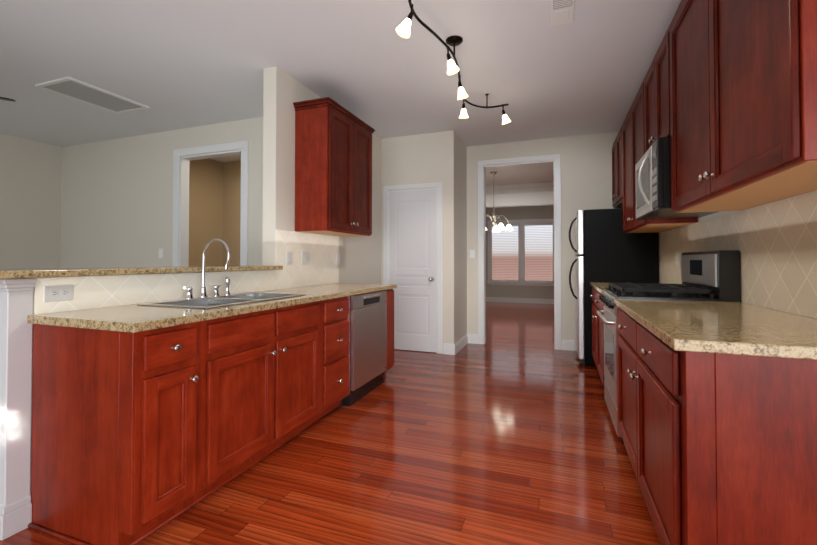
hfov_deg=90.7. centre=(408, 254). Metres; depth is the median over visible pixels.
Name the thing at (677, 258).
outlet
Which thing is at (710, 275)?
steel gas range
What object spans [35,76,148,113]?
ceiling vent
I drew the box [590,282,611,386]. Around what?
base cabinet
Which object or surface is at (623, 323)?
base cabinet
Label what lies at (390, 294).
base cabinet
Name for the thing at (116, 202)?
wall
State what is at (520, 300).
baseboard
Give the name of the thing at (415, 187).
door frame
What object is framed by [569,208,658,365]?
refrigerator
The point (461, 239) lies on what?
wall
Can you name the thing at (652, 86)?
upper cabinet
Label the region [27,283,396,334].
countertop
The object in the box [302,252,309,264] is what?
light switch
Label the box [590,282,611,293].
countertop
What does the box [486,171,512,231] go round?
dining chandelier
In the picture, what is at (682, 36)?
upper cabinet
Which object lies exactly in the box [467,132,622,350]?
wall
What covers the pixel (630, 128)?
upper cabinet
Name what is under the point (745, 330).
countertop
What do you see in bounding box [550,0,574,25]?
vent
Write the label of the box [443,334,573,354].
baseboard
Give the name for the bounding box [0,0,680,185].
ceiling
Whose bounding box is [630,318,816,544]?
base cabinet
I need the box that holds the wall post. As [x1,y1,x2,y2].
[0,278,35,539]
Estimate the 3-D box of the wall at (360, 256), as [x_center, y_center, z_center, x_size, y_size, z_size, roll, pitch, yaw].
[-1.076,-0.169,3.502,0.130,2.740,3.800,0,-1,20]
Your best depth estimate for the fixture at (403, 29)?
2.86 m
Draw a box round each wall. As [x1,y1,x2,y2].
[0,133,61,268]
[30,66,380,502]
[60,117,262,267]
[189,158,224,265]
[221,161,240,265]
[381,130,455,353]
[456,134,466,341]
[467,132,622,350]
[486,205,553,298]
[658,211,814,318]
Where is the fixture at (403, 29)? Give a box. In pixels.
[396,0,510,124]
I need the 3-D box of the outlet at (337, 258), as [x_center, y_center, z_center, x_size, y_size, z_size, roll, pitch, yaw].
[-0.733,0.047,4.209,0.008,0.116,0.072,0,-1,20]
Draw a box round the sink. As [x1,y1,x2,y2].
[143,291,306,342]
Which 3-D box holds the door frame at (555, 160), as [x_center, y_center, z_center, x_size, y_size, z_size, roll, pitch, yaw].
[1.481,-0.029,5.434,1.075,2.520,0.138,0,-1,20]
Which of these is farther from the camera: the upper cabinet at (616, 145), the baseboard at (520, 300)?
the baseboard at (520, 300)
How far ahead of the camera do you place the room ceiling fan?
3.23 m
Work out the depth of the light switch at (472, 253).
5.59 m
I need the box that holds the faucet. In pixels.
[183,239,230,298]
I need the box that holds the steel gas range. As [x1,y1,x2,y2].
[597,250,739,443]
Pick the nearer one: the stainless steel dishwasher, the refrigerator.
the stainless steel dishwasher
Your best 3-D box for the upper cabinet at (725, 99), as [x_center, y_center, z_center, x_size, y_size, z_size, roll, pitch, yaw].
[1.392,-0.836,1.443,0.349,1.150,0.732,0,-1,20]
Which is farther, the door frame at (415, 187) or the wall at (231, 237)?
the wall at (231, 237)
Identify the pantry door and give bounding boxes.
[389,189,435,351]
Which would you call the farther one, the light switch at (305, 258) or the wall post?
the light switch at (305, 258)
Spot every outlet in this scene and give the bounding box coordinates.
[44,285,72,301]
[336,253,339,263]
[676,252,678,264]
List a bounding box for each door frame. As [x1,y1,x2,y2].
[172,140,247,265]
[383,182,441,353]
[478,154,561,349]
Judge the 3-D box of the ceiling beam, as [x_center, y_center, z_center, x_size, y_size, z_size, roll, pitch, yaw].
[2.546,-1.242,8.428,7.000,0.439,0.280,0,-1,20]
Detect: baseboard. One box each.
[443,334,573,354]
[486,297,553,303]
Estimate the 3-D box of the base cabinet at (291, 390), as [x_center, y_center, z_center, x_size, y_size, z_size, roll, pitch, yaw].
[-0.828,0.757,3.020,0.644,0.874,0.518,0,-1,20]
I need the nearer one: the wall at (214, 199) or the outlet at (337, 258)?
the outlet at (337, 258)
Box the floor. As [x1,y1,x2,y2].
[0,302,660,544]
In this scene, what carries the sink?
in the countertop at (131, 319)
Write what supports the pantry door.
in the wall at (420, 158)
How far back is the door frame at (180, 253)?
4.86 m
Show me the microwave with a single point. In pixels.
(653, 180)
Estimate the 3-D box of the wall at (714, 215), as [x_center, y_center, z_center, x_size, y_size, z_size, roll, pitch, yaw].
[2.142,-0.180,2.776,0.120,2.740,4.670,0,-1,20]
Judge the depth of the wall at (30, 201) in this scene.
5.32 m
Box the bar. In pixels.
[0,265,282,278]
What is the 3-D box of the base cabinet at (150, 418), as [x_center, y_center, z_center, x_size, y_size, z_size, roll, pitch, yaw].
[-1.266,0.738,1.837,0.644,0.874,0.412,0,-1,20]
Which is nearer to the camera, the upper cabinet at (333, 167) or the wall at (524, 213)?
the upper cabinet at (333, 167)
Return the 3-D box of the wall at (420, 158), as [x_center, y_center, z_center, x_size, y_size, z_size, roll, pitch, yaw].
[0.059,-0.143,5.172,1.100,2.740,0.120,0,-1,20]
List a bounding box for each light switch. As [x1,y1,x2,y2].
[159,249,162,257]
[287,251,291,264]
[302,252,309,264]
[470,250,474,257]
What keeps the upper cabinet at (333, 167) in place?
attached to the wall at (360, 256)
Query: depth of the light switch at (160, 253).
4.97 m
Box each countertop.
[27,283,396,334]
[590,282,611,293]
[614,298,816,361]
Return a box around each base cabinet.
[28,319,226,544]
[235,295,351,434]
[371,291,393,376]
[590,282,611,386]
[617,308,629,458]
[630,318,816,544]
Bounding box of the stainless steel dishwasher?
[342,290,386,405]
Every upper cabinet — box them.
[293,97,374,236]
[612,131,619,207]
[620,88,697,232]
[640,38,663,158]
[664,0,778,212]
[700,0,816,203]
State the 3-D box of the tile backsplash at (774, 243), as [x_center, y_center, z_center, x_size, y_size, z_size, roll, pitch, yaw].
[2.000,0.017,2.572,0.006,0.520,3.355,0,-1,20]
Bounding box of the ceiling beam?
[486,182,553,207]
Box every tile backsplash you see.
[34,229,338,313]
[659,190,816,318]
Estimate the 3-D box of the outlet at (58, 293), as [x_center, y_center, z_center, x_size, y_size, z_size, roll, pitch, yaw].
[-1.603,0.179,1.852,0.008,0.072,0.116,0,-1,20]
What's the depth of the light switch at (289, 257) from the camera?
3.44 m
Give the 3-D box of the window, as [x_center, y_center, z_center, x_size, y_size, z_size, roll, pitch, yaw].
[3.063,-0.043,10.931,1.860,1.780,0.110,0,-1,20]
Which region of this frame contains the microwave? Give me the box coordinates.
[635,136,720,219]
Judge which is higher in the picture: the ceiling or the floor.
the ceiling
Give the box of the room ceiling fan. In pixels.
[0,97,15,101]
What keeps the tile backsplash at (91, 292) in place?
attached to the wall at (360, 256)
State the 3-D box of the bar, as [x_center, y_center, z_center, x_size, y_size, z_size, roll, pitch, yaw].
[-1.569,0.096,2.425,0.470,0.032,1.947,0,-1,20]
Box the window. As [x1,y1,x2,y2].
[487,219,553,285]

